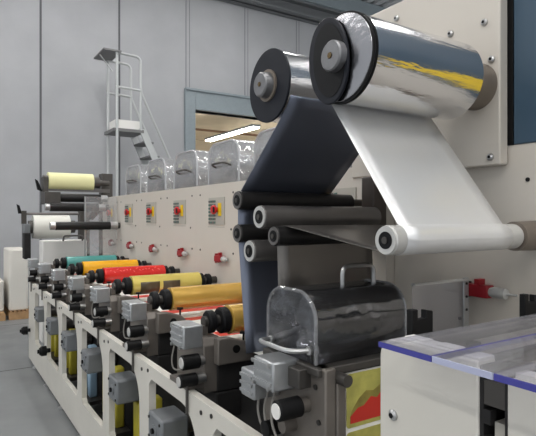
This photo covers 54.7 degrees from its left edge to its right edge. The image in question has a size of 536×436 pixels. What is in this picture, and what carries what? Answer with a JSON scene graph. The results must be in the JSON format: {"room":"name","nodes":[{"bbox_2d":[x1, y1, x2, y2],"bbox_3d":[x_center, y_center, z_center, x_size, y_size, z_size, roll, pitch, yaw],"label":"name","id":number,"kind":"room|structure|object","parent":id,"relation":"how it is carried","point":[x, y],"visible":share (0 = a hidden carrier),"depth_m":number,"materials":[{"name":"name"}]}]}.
{"room":"print shop","nodes":[
{"label":"print shop","id":0,"kind":"room"},
{"bbox_2d":[0,299,101,435],"bbox_3d":[-0.453,1.650,8.137,22.000,0.100,26.200,0,0,-33],"label":"floor","id":1,"kind":"structure","parent":0,"point":[27,407],"depth_m":4.62,"materials":[{"name":"concrete"}]},
{"bbox_2d":[0,311,5,320],"bbox_3d":[-4.779,1.532,8.220,1.000,0.135,1.000,0,0,-33],"label":"pallet","id":2,"kind":"object","parent":1,"relation":"on","point":[2,314],"visible":0.77,"depth_m":8.05,"materials":[{"name":"brown wood"}]},
{"bbox_2d":[0,278,3,311],"bbox_3d":[-4.753,1.222,8.213,0.935,0.485,0.840,0,0,-33],"label":"stack","id":3,"kind":"object","parent":2,"relation":"on","point":[1,280],"visible":1,"depth_m":8.11,"materials":[{"name":"white paper"}]},
{"bbox_2d":[3,304,28,319],"bbox_3d":[-4.168,1.532,8.611,0.350,0.135,1.000,0,0,-33],"label":"pallet","id":4,"kind":"object","parent":1,"relation":"on","point":[16,314],"visible":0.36,"depth_m":8.20,"materials":[{"name":"brown wood"}]},
{"bbox_2d":[4,247,27,310],"bbox_3d":[-4.180,0.983,8.579,0.285,0.965,0.840,0,0,-33],"label":"stack","id":5,"kind":"object","parent":4,"relation":"on","point":[15,266],"visible":0.91,"depth_m":8.23,"materials":[{"name":"white paper"}]},
{"bbox_2d":[39,235,86,342],"bbox_3d":[-2.690,0.910,6.819,0.550,1.381,0.312,0,0,-33],"label":"box","id":6,"kind":"object","parent":1,"relation":"on","point":[49,250],"visible":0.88,"depth_m":6.71,"materials":[{"name":"white plastic"}]},
{"bbox_2d":[16,173,112,258],"bbox_3d":[-2.665,0.520,6.770,0.960,2.160,1.680,0,0,-33],"label":"far unwinder","id":7,"kind":"object","parent":1,"relation":"on","point":[46,196],"visible":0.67,"depth_m":6.56,"materials":[{"name":"metal"}]},
{"bbox_2d":[28,215,75,238],"bbox_3d":[-3.013,0.125,7.379,0.730,0.330,0.330,0,0,-33],"label":"paper roll","id":8,"kind":"object","parent":7,"relation":"on","point":[39,224],"visible":0.65,"depth_m":7.20,"materials":[{"name":"white paper"}]},
{"bbox_2d":[42,172,109,189],"bbox_3d":[-2.298,-0.430,6.233,0.760,0.210,0.210,0,0,-33],"label":"paper roll","id":9,"kind":"object","parent":7,"relation":"on","point":[72,181],"visible":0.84,"depth_m":6.14,"materials":[{"name":"beige paper"}]},
{"bbox_2d":[103,196,118,255],"bbox_3d":[-1.655,0.673,6.348,0.652,1.853,0.694,0,0,-33],"label":"tall cabinet","id":10,"kind":"object","parent":1,"relation":"on","point":[110,237],"visible":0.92,"depth_m":6.13,"materials":[{"name":"beige metal"}]},
{"bbox_2d":[44,203,108,211],"bbox_3d":[-2.222,-0.125,6.057,0.719,0.100,0.100,0,0,-33],"label":"roller","id":11,"kind":"object","parent":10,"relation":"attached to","point":[67,207],"visible":1,"depth_m":6.00,"materials":[{"name":"rubber"}]},
{"bbox_2d":[61,193,107,202],"bbox_3d":[-2.229,-0.235,6.124,0.659,0.100,0.100,0,0,-33],"label":"roller","id":12,"kind":"object","parent":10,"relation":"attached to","point":[91,198],"visible":0.84,"depth_m":6.12,"materials":[{"name":"rubber"}]},
{"bbox_2d":[108,239,114,245],"bbox_3d":[-1.833,0.290,6.076,0.046,0.080,0.185,0,0,-33],"label":"switch","id":13,"kind":"object","parent":10,"relation":"attached to","point":[111,242],"depth_m":6.07,"materials":[{"name":"red plastic"}]},
{"bbox_2d":[119,193,138,259],"bbox_3d":[-1.280,0.673,5.762,0.652,1.853,0.694,0,0,-33],"label":"tall cabinet","id":14,"kind":"object","parent":1,"relation":"on","point":[128,204],"visible":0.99,"depth_m":5.56,"materials":[{"name":"white metal"}]},
{"bbox_2d":[49,222,119,229],"bbox_3d":[-1.998,0.085,5.689,0.739,0.090,0.090,0,0,-33],"label":"roller","id":15,"kind":"object","parent":14,"relation":"attached to","point":[52,225],"visible":1,"depth_m":5.64,"materials":[{"name":"rubber"}]},
{"bbox_2d":[126,241,133,248],"bbox_3d":[-1.459,0.290,5.491,0.046,0.080,0.185,0,0,-33],"label":"switch","id":16,"kind":"object","parent":14,"relation":"attached to","point":[130,244],"depth_m":5.50,"materials":[{"name":"red plastic"}]},
{"bbox_2d":[126,164,174,194],"bbox_3d":[-1.244,-0.412,5.738,0.610,0.318,0.496,0,0,-33],"label":"hood","id":17,"kind":"object","parent":14,"relation":"on","point":[134,185],"visible":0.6,"depth_m":5.58,"materials":[{"name":"plastic"}]},
{"bbox_2d":[94,48,170,195],"bbox_3d":[-2.239,-0.815,10.805,2.544,4.830,0.740,0,0,-33],"label":"ladder","id":18,"kind":"object","parent":1,"relation":"on","point":[117,127],"visible":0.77,"depth_m":10.30,"materials":[{"name":"grey metal"}]},
{"bbox_2d":[94,48,121,60],"bbox_3d":[-3.167,-3.215,10.211,0.340,0.030,0.740,0,0,-33],"label":"shelf","id":19,"kind":"object","parent":18,"relation":"attached to","point":[108,54],"depth_m":10.14,"materials":[{"name":"grey metal"}]},
{"bbox_2d":[29,282,262,435],"bbox_3d":[-1.268,1.157,3.628,0.060,0.885,5.240,0,0,-33],"label":"frame","id":20,"kind":"object","parent":1,"relation":"on","point":[208,418],"visible":0.98,"depth_m":3.21,"materials":[{"name":"beige paint"}]},
{"bbox_2d":[20,326,30,334],"bbox_3d":[-2.675,1.240,5.708,0.109,0.089,0.090,0,0,-33],"label":"handle","id":21,"kind":"object","parent":20,"relation":"attached to","point":[24,330],"visible":1,"depth_m":5.68,"materials":[{"name":"black plastic"}]},
{"bbox_2d":[37,346,50,355],"bbox_3d":[-2.039,1.210,4.713,0.109,0.089,0.090,0,0,-33],"label":"handle","id":22,"kind":"object","parent":20,"relation":"attached to","point":[43,350],"visible":1,"depth_m":4.68,"materials":[{"name":"black plastic"}]},
{"bbox_2d":[34,306,57,321],"bbox_3d":[-2.323,1.000,5.420,0.233,0.140,0.178,0,0,-33],"label":"motor","id":23,"kind":"object","parent":20,"relation":"attached to","point":[39,310],"visible":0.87,"depth_m":5.33,"materials":[{"name":"grey metal"}]},
{"bbox_2d":[46,316,72,334],"bbox_3d":[-1.948,1.000,4.835,0.233,0.140,0.178,0,0,-33],"label":"motor","id":24,"kind":"object","parent":20,"relation":"attached to","point":[52,328],"visible":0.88,"depth_m":4.75,"materials":[{"name":"grey metal"}]},
{"bbox_2d":[61,330,91,351],"bbox_3d":[-1.574,1.000,4.249,0.233,0.140,0.178,0,0,-33],"label":"motor","id":25,"kind":"object","parent":20,"relation":"attached to","point":[69,337],"visible":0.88,"depth_m":4.16,"materials":[{"name":"grey metal"}]},
{"bbox_2d":[80,347,116,373],"bbox_3d":[-1.200,1.000,3.663,0.233,0.140,0.178,0,0,-33],"label":"motor","id":26,"kind":"object","parent":20,"relation":"attached to","point":[91,358],"visible":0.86,"depth_m":3.58,"materials":[{"name":"grey metal"}]},
{"bbox_2d":[108,371,138,404],"bbox_3d":[-0.826,1.000,3.078,0.233,0.140,0.178,0,0,-33],"label":"motor","id":27,"kind":"object","parent":20,"relation":"attached to","point":[123,386],"visible":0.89,"depth_m":3.00,"materials":[{"name":"grey metal"}]},
{"bbox_2d":[148,405,193,435],"bbox_3d":[-0.452,1.000,2.492,0.233,0.140,0.178,0,0,-33],"label":"motor","id":28,"kind":"object","parent":20,"relation":"attached to","point":[170,420],"visible":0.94,"depth_m":2.42,"materials":[{"name":"grey metal"}]},
{"bbox_2d":[240,331,480,435],"bbox_3d":[0.374,0.943,1.803,0.908,1.115,0.365,0,0,-33],"label":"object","id":29,"kind":"object","parent":20,"relation":"attached to","point":[303,398],"visible":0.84,"depth_m":1.56,"materials":[{"name":"grey metal"}]},
{"bbox_2d":[259,262,406,365],"bbox_3d":[0.204,0.297,1.736,0.458,0.281,0.274,0,0,-33],"label":"hood","id":30,"kind":"object","parent":29,"relation":"on","point":[292,319],"visible":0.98,"depth_m":1.67,"materials":[{"name":"clear plastic"}]},
{"bbox_2d":[314,309,381,355],"bbox_3d":[0.234,0.363,1.761,0.342,0.151,0.222,0,0,-33],"label":"cylinder","id":31,"kind":"object","parent":29,"relation":"on","point":[329,329],"visible":0.28,"depth_m":1.68,"materials":[{"name":"metal"}]},
{"bbox_2d":[345,366,380,435],"bbox_3d":[0.448,0.860,1.704,0.530,0.780,0.004,0,0,-33],"label":"label web","id":32,"kind":"object","parent":29,"relation":"hanging from","point":[363,397],"visible":0.18,"depth_m":1.61,"materials":[{"name":"multicoloured"}]},
{"bbox_2d":[139,190,163,264],"bbox_3d":[-0.906,0.673,5.177,0.652,1.853,0.694,0,0,-33],"label":"tall cabinet","id":33,"kind":"object","parent":1,"relation":"on","point":[151,204],"visible":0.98,"depth_m":4.98,"materials":[{"name":"beige metal"}]},
{"bbox_2d":[148,244,157,251],"bbox_3d":[-1.085,0.290,4.905,0.046,0.080,0.185,0,0,-33],"label":"switch","id":34,"kind":"object","parent":33,"relation":"attached to","point":[153,247],"depth_m":4.90,"materials":[{"name":"red plastic"}]},
{"bbox_2d":[147,158,208,191],"bbox_3d":[-0.869,-0.412,5.153,0.610,0.318,0.496,0,0,-33],"label":"hood","id":35,"kind":"object","parent":33,"relation":"on","point":[156,172],"visible":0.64,"depth_m":5.02,"materials":[{"name":"plastic"}]},
{"bbox_2d":[47,291,264,435],"bbox_3d":[-1.051,1.060,4.170,0.720,0.880,5.120,0,0,-33],"label":"bed","id":36,"kind":"object","parent":1,"relation":"on","point":[233,401],"visible":0.07,"depth_m":2.80,"materials":[{"name":"metal"}]},
{"bbox_2d":[27,258,51,291],"bbox_3d":[-2.519,0.624,5.825,0.371,0.352,0.350,0,0,-33],"label":"station","id":37,"kind":"object","parent":36,"relation":"on","point":[32,262],"visible":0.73,"depth_m":5.67,"materials":[{"name":"grey metal"}]},
{"bbox_2d":[38,263,67,299],"bbox_3d":[-2.144,0.624,5.240,0.371,0.352,0.350,0,0,-33],"label":"station","id":38,"kind":"object","parent":36,"relation":"on","point":[44,268],"visible":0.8,"depth_m":5.08,"materials":[{"name":"grey metal"}]},
{"bbox_2d":[51,255,128,268],"bbox_3d":[-1.840,0.458,5.405,0.780,0.130,0.130,0,0,-33],"label":"cylinder","id":39,"kind":"object","parent":38,"relation":"attached to","point":[64,262],"visible":0.61,"depth_m":5.29,"materials":[{"name":"teal"}]},
{"bbox_2d":[51,316,58,362],"bbox_3d":[-2.185,1.215,5.327,0.095,0.430,0.440,0,0,-33],"label":"cylinder","id":40,"kind":"object","parent":36,"relation":"attached to","point":[54,338],"visible":0.38,"depth_m":5.21,"materials":[{"name":"yellow plastic"}]},
{"bbox_2d":[51,268,86,310],"bbox_3d":[-1.770,0.624,4.654,0.371,0.352,0.350,0,0,-33],"label":"station","id":41,"kind":"object","parent":36,"relation":"on","point":[62,293],"visible":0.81,"depth_m":4.51,"materials":[{"name":"grey metal"}]},
{"bbox_2d":[66,259,151,275],"bbox_3d":[-1.466,0.458,4.819,0.780,0.130,0.130,0,0,-33],"label":"cylinder","id":42,"kind":"object","parent":41,"relation":"attached to","point":[83,267],"visible":0.76,"depth_m":4.71,"materials":[{"name":"orange"}]},
{"bbox_2d":[66,328,76,380],"bbox_3d":[-1.810,1.215,4.741,0.095,0.430,0.440,0,0,-33],"label":"cylinder","id":43,"kind":"object","parent":36,"relation":"attached to","point":[71,357],"visible":0.45,"depth_m":4.63,"materials":[{"name":"yellow plastic"}]},
{"bbox_2d":[67,276,110,324],"bbox_3d":[-1.396,0.624,4.069,0.371,0.352,0.350,0,0,-33],"label":"station","id":44,"kind":"object","parent":36,"relation":"on","point":[81,298],"visible":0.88,"depth_m":3.93,"materials":[{"name":"grey metal"}]},
{"bbox_2d":[85,265,179,283],"bbox_3d":[-1.092,0.458,4.233,0.780,0.130,0.130,0,0,-33],"label":"cylinder","id":45,"kind":"object","parent":44,"relation":"attached to","point":[103,275],"visible":0.88,"depth_m":4.13,"materials":[{"name":"red"}]},
{"bbox_2d":[84,196,94,255],"bbox_3d":[-1.895,0.190,5.872,0.360,0.860,0.020,0,0,-33],"label":"screen","id":46,"kind":"object","parent":36,"relation":"on","point":[84,196],"visible":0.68,"depth_m":5.77,"materials":[{"name":"clear plastic"}]},
{"bbox_2d":[87,344,101,405],"bbox_3d":[-1.436,1.215,4.156,0.095,0.430,0.440,0,0,-33],"label":"drip tray","id":47,"kind":"object","parent":36,"relation":"attached to","point":[93,398],"visible":0.44,"depth_m":4.03,"materials":[{"name":"blue plastic"}]},
{"bbox_2d":[99,365,130,435],"bbox_3d":[-1.062,1.215,3.570,0.095,0.430,0.440,0,0,-33],"label":"drip tray","id":48,"kind":"object","parent":36,"relation":"attached to","point":[121,429],"visible":0.41,"depth_m":3.45,"materials":[{"name":"yellow plastic"}]},
{"bbox_2d":[90,285,140,343],"bbox_3d":[-1.022,0.624,3.483,0.371,0.352,0.350,0,0,-33],"label":"station","id":49,"kind":"object","parent":36,"relation":"on","point":[109,312],"visible":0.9,"depth_m":3.35,"materials":[{"name":"grey metal"}]},
{"bbox_2d":[110,272,216,294],"bbox_3d":[-0.717,0.458,3.647,0.780,0.131,0.131,0,0,-33],"label":"cylinder","id":50,"kind":"object","parent":49,"relation":"attached to","point":[145,284],"visible":0.84,"depth_m":3.56,"materials":[{"name":"yellow"}]},
{"bbox_2d":[133,394,161,435],"bbox_3d":[-0.688,1.215,2.984,0.095,0.430,0.440,0,0,-33],"label":"drip tray","id":51,"kind":"object","parent":36,"relation":"attached to","point":[136,409],"visible":0.3,"depth_m":3.07,"materials":[{"name":"yellow plastic"}]},
{"bbox_2d":[122,299,185,370],"bbox_3d":[-0.647,0.624,2.897,0.371,0.352,0.350,0,0,-33],"label":"station","id":52,"kind":"object","parent":36,"relation":"on","point":[148,332],"visible":0.91,"depth_m":2.77,"materials":[{"name":"grey metal"}]},
{"bbox_2d":[147,282,242,310],"bbox_3d":[-0.343,0.458,3.062,0.780,0.130,0.130,0,0,-33],"label":"cylinder","id":53,"kind":"object","parent":52,"relation":"attached to","point":[197,296],"visible":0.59,"depth_m":2.96,"materials":[{"name":"gold metal"}]},
{"bbox_2d":[59,267,262,354],"bbox_3d":[-0.999,0.569,4.079,0.450,0.002,4.850,0,0,-33],"label":"printed web","id":54,"kind":"object","parent":36,"relation":"on","point":[194,314],"visible":0.02,"depth_m":3.15,"materials":[{"name":"white paper"}]},
{"bbox_2d":[277,225,397,286],"bbox_3d":[0.403,0.274,1.849,0.490,0.492,0.604,0,0,-33],"label":"foil web","id":55,"kind":"object","parent":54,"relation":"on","point":[298,265],"visible":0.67,"depth_m":2.04,"materials":[{"name":"grey metal"}]},
{"bbox_2d":[170,320,253,413],"bbox_3d":[-0.273,0.624,2.312,0.371,0.352,0.350,0,0,-33],"label":"station","id":56,"kind":"object","parent":36,"relation":"on","point":[208,363],"visible":0.99,"depth_m":2.19,"materials":[{"name":"grey metal"}]},
{"bbox_2d":[201,303,243,334],"bbox_3d":[0.031,0.458,2.477,0.780,0.130,0.130,0,0,-33],"label":"cylinder","id":57,"kind":"object","parent":56,"relation":"attached to","point":[229,319],"visible":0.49,"depth_m":2.29,"materials":[{"name":"gold metal"}]},
{"bbox_2d":[164,187,195,272],"bbox_3d":[-0.532,0.673,4.591,0.652,1.853,0.694,0,0,-33],"label":"tall cabinet","id":58,"kind":"object","parent":1,"relation":"on","point":[179,204],"visible":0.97,"depth_m":4.40,"materials":[{"name":"beige metal"}]},
{"bbox_2d":[177,248,187,256],"bbox_3d":[-0.711,0.290,4.319,0.046,0.080,0.185,0,0,-33],"label":"switch","id":59,"kind":"object","parent":58,"relation":"attached to","point":[182,252],"depth_m":4.31,"materials":[{"name":"red plastic"}]},
{"bbox_2d":[174,150,254,188],"bbox_3d":[-0.495,-0.412,4.567,0.610,0.318,0.496,0,0,-33],"label":"hood","id":60,"kind":"object","parent":58,"relation":"on","point":[186,175],"visible":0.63,"depth_m":4.41,"materials":[{"name":"plastic"}]},
{"bbox_2d":[196,181,238,283],"bbox_3d":[-0.158,0.673,4.005,0.652,1.853,0.694,0,0,-33],"label":"tall cabinet","id":61,"kind":"object","parent":1,"relation":"on","point":[217,251],"visible":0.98,"depth_m":3.82,"materials":[{"name":"beige metal"}]},
{"bbox_2d":[214,252,227,262],"bbox_3d":[-0.337,0.290,3.734,0.046,0.080,0.185,0,0,-33],"label":"switch","id":62,"kind":"object","parent":61,"relation":"attached to","point":[219,257],"depth_m":3.73,"materials":[{"name":"red plastic"}]},
{"bbox_2d":[208,139,255,184],"bbox_3d":[-0.121,-0.412,3.982,0.610,0.318,0.496,0,0,-33],"label":"hood","id":63,"kind":"object","parent":61,"relation":"on","point":[224,167],"visible":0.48,"depth_m":3.79,"materials":[{"name":"plastic"}]},
{"bbox_2d":[239,180,245,281],"bbox_3d":[0.217,0.673,3.420,0.652,1.853,0.694,0,0,-33],"label":"tall cabinet","id":64,"kind":"object","parent":1,"relation":"on","point":[241,183],"visible":0.02,"depth_m":3.54,"materials":[{"name":"white metal"}]},
{"bbox_2d":[254,127,351,167],"bbox_3d":[0.254,-0.412,3.396,0.610,0.318,0.496,0,0,-33],"label":"hood","id":65,"kind":"object","parent":64,"relation":"on","point":[263,137],"visible":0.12,"depth_m":3.39,"materials":[{"name":"plastic"}]},
{"bbox_2d":[331,168,393,283],"bbox_3d":[0.578,0.673,2.823,0.685,1.853,0.699,0,0,-33],"label":"tall cabinet","id":66,"kind":"object","parent":1,"relation":"on","point":[383,264],"depth_m":2.41,"materials":[{"name":"beige metal"}]},
{"bbox_2d":[233,224,269,242],"bbox_3d":[0.164,0.064,2.335,0.708,0.076,0.076,0,0,-33],"label":"roller","id":67,"kind":"object","parent":66,"relation":"attached to","point":[241,232],"visible":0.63,"depth_m":2.15,"materials":[{"name":"black rubber"}]},
{"bbox_2d":[244,240,277,261],"bbox_3d":[0.218,0.132,2.252,0.708,0.088,0.088,0,0,-33],"label":"roller","id":68,"kind":"object","parent":66,"relation":"attached to","point":[254,250],"visible":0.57,"depth_m":2.06,"materials":[{"name":"grey metal"}]},
{"bbox_2d":[250,48,317,122],"bbox_3d":[0.271,-0.500,2.131,0.726,0.276,0.276,0,0,-33],"label":"roll","id":69,"kind":"object","parent":66,"relation":"attached to","point":[277,75],"visible":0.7,"depth_m":1.91,"materials":[{"name":"silver metal"}]},
{"bbox_2d":[238,95,358,353],"bbox_3d":[0.182,0.058,2.162,0.485,1.004,0.391,0,0,-33],"label":"foil web","id":70,"kind":"object","parent":69,"relation":"attached to","point":[309,149],"visible":0.33,"depth_m":2.17,"materials":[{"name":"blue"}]},
{"bbox_2d":[233,191,361,209],"bbox_3d":[0.164,-0.073,2.335,0.708,0.078,0.078,0,0,-33],"label":"roller","id":71,"kind":"object","parent":66,"relation":"attached to","point":[242,200],"visible":0.91,"depth_m":2.25,"materials":[{"name":"black rubber"}]},
{"bbox_2d":[253,205,380,228],"bbox_3d":[0.221,-0.004,2.163,0.618,0.090,0.090,0,0,-33],"label":"roller","id":72,"kind":"object","parent":66,"relation":"attached to","point":[264,216],"visible":0.94,"depth_m":2.10,"materials":[{"name":"grey"}]},
{"bbox_2d":[309,10,497,119],"bbox_3d":[0.492,-0.500,1.788,0.724,0.283,0.286,0,0,-33],"label":"roll","id":73,"kind":"object","parent":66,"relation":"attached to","point":[356,58],"visible":1,"depth_m":1.63,"materials":[{"name":"silver metal"}]},
{"bbox_2d":[352,0,506,177],"bbox_3d":[0.649,-0.581,2.250,0.064,0.768,0.807,0,0,-33],"label":"panel","id":74,"kind":"object","parent":66,"relation":"on","point":[478,138],"visible":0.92,"depth_m":1.99,"materials":[{"name":"beige paint"}]},
{"bbox_2d":[381,334,494,435],"bbox_3d":[0.342,0.930,1.085,0.064,1.340,0.254,0,0,-33],"label":"cabinet","id":75,"kind":"object","parent":1,"relation":"on","point":[419,397],"visible":0.89,"depth_m":1.06,"materials":[{"name":"white metal"}]},
{"bbox_2d":[378,333,535,361],"bbox_3d":[0.617,0.253,1.212,0.855,0.011,0.131,0,0,-33],"label":"lid","id":76,"kind":"object","parent":75,"relation":"on","point":[464,351],"visible":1,"depth_m":1.00,"materials":[{"name":"blue plastic"}]},
{"bbox_2d":[432,356,493,379],"bbox_3d":[0.685,0.253,1.105,0.855,0.011,0.120,0,0,-33],"label":"strip","id":77,"kind":"object","parent":75,"relation":"on","point":[468,369],"visible":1,"depth_m":0.87,"materials":[{"name":"plastic"}]},
{"bbox_2d":[427,317,535,343],"bbox_3d":[0.687,0.297,1.436,0.895,0.026,0.030,0,0,-33],"label":"bar","id":78,"kind":"object","parent":75,"relation":"attached to","point":[498,328],"visible":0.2,"depth_m":1.34,"materials":[{"name":"metal"}]},
{"bbox_2d":[407,309,432,336],"bbox_3d":[0.360,0.249,1.228,0.072,0.070,0.018,0,0,-33],"label":"u-bracket","id":79,"kind":"object","parent":78,"relation":"on","point":[422,326],"visible":0.87,"depth_m":1.22,"materials":[{"name":"black metal"}]},
{"bbox_2d":[519,293,535,318],"bbox_3d":[0.744,0.249,1.473,0.072,0.070,0.018,0,0,-33],"label":"u-bracket","id":80,"kind":"object","parent":78,"relation":"on","point":[527,302],"visible":1,"depth_m":1.46,"materials":[{"name":"black metal"}]},
{"bbox_2d":[491,344,535,361],"bbox_3d":[0.792,0.295,1.272,0.895,0.026,0.030,0,0,-33],"label":"bar","id":81,"kind":"object","parent":75,"relation":"attached to","point":[526,353],"visible":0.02,"depth_m":1.09,"materials":[{"name":"grey plastic"}]},
{"bbox_2d":[394,142,535,362],"bbox_3d":[1.460,0.665,1.479,0.547,1.870,2.520,0,0,-33],"label":"panel","id":82,"kind":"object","parent":1,"relation":"on","point":[497,278],"depth_m":2.00,"materials":[{"name":"beige paint"}]},
{"bbox_2d":[268,225,384,245],"bbox_3d":[0.334,0.067,2.117,0.758,0.074,0.074,0,0,-33],"label":"roller","id":83,"kind":"object","parent":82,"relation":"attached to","point":[277,235],"visible":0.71,"depth_m":1.93,"materials":[{"name":"black rubber"}]},
{"bbox_2d":[411,277,468,327],"bbox_3d":[0.640,0.339,1.913,0.300,0.222,0.021,0,0,-33],"label":"flap","id":84,"kind":"object","parent":82,"relation":"attached to","point":[465,280],"visible":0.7,"depth_m":1.97,"materials":[{"name":"metal"}]},
{"bbox_2d":[375,224,524,254],"bbox_3d":[0.579,0.062,1.598,0.612,0.084,0.084,0,0,-33],"label":"roller","id":85,"kind":"object","parent":82,"relation":"attached to","point":[389,239],"visible":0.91,"depth_m":1.43,"materials":[{"name":"grey"}]},
{"bbox_2d":[332,104,512,254],"bbox_3d":[0.487,-0.258,1.718,0.490,0.726,0.388,0,0,-33],"label":"foil web","id":86,"kind":"object","parent":85,"relation":"on","point":[426,188],"visible":0.61,"depth_m":1.66,"materials":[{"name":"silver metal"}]},
{"bbox_2d":[469,278,517,299],"bbox_3d":[0.846,0.275,1.975,0.047,0.075,0.225,0,0,-33],"label":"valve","id":87,"kind":"object","parent":82,"relation":"attached to","point":[479,288],"depth_m":1.96,"materials":[{"name":"red plastic"}]},
{"bbox_2d":[507,0,535,145],"bbox_3d":[1.655,-0.935,1.206,0.512,1.330,2.050,0,0,-33],"label":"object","id":88,"kind":"object","parent":82,"relation":"on","point":[521,14],"visible":0.87,"depth_m":1.89,"materials":[{"name":"paint"}]},
{"bbox_2d":[507,221,535,250],"bbox_3d":[0.898,0.062,1.802,0.144,0.106,0.106,0,0,-33],"label":"boss","id":89,"kind":"object","parent":82,"relation":"attached to","point":[528,227],"visible":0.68,"depth_m":1.74,"materials":[{"name":"grey metal"}]},
{"bbox_2d":[480,357,535,435],"bbox_3d":[0.453,0.938,0.971,0.101,1.325,0.057,0,0,-33],"label":"channel","id":90,"kind":"object","parent":1,"relation":"on","point":[493,394],"visible":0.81,"depth_m":0.96,"materials":[{"name":"metal"}]},
{"bbox_2d":[508,370,535,435],"bbox_3d":[0.579,0.938,0.723,0.055,1.325,0.495,0,0,-33],"label":"cabinet","id":91,"kind":"object","parent":1,"relation":"on","point":[521,402],"visible":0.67,"depth_m":0.90,"materials":[{"name":"white metal"}]},
{"bbox_2d":[494,373,535,392],"bbox_3d":[0.827,0.253,0.884,0.855,0.011,0.400,0,0,-33],"label":"strip","id":92,"kind":"object","parent":91,"relation":"on","point":[499,378],"visible":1,"depth_m":0.79,"materials":[{"name":"blue plastic"}]},
{"bbox_2d":[0,0,316,298],"bbox_3d":[-2.728,-2.400,11.697,22.000,8.000,0.250,0,0,-33],"label":"wall","id":93,"kind":"structure","parent":0,"point":[74,83],"depth_m":10.97,"materials":[{"name":"paint"}]},
{"bbox_2d":[40,0,119,239],"bbox_3d":[-7.223,-1.900,8.684,9.520,7.000,0.026,0,0,-33],"label":"trim","id":94,"kind":"structure","parent":93,"relation":"attached to","point":[40,0],"depth_m":10.38,"materials":[{"name":"grey metal"}]},
{"bbox_2d":[184,87,276,150],"bbox_3d":[0.675,-0.710,13.818,6.380,4.620,0.440,0,0,-33],"label":"door frame","id":95,"kind":"structure","parent":93,"relation":"in","point":[196,100],"depth_m":12.27,"materials":[{"name":"metal"}]},
{"bbox_2d":[186,0,296,94],"bbox_3d":[1.450,-4.130,14.226,8.005,2.220,0.026,0,0,-33],"label":"trim","id":96,"kind":"structure","parent":93,"relation":"attached to","point":[186,0],"depth_m":12.11,"materials":[{"name":"grey metal"}]},
{"bbox_2d":[218,0,342,25],"bbox_3d":[-2.542,-5.425,11.406,22.000,0.350,0.400,0,0,-33],"label":"trim","id":97,"kind":"structure","parent":93,"relation":"attached to","point":[299,10],"depth_m":13.36,"materials":[{"name":"grey metal"}]},
{"bbox_2d":[301,0,386,15],"bbox_3d":[-2.526,-5.810,11.381,22.000,0.420,0.500,0,0,-33],"label":"trim","id":98,"kind":"structure","parent":93,"relation":"attached to","point":[369,9],"depth_m":14.12,"materials":[{"name":"metal"}]},
{"bbox_2d":[196,140,254,170],"bbox_3d":[-3.132,-0.825,21.615,12.000,4.850,0.200,0,0,-33],"label":"wall","id":99,"kind":"structure","parent":0,"point":[200,145],"depth_m":21.79,"materials":[{"name":"beige paint"}]},
{"bbox_2d":[196,113,277,141],"bbox_3d":[-0.951,-3.300,18.202,12.000,0.100,8.700,0,0,-33],"label":"ceiling","id":100,"kind":"structure","parent":0,"point":[203,121],"depth_m":18.20,"materials":[{"name":"beige paint"}]},
{"bbox_2d":[196,128,257,136],"bbox_3d":[-0.730,-3.215,17.857,12.000,0.070,3.680,0,0,-33],"label":"trim","id":101,"kind":"structure","parent":100,"relation":"attached to","point":[197,129],"depth_m":19.27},
{"bbox_2d":[205,124,259,141],"bbox_3d":[-1.205,-2.700,16.556,0.260,0.100,3.240,0,0,-33],"label":"ceiling lamp","id":102,"kind":"object","parent":100,"relation":"attached to","point":[251,126],"visible":1,"depth_m":16.25,"materials":[{"name":"plastic"}]},
{"bbox_2d":[361,0,403,7],"bbox_3d":[-0.436,-6.100,8.147,22.040,0.120,26.200,0,0,-33],"label":"ceiling","id":103,"kind":"structure","parent":0,"point":[382,3],"depth_m":14.59,"materials":[{"name":"grey"}]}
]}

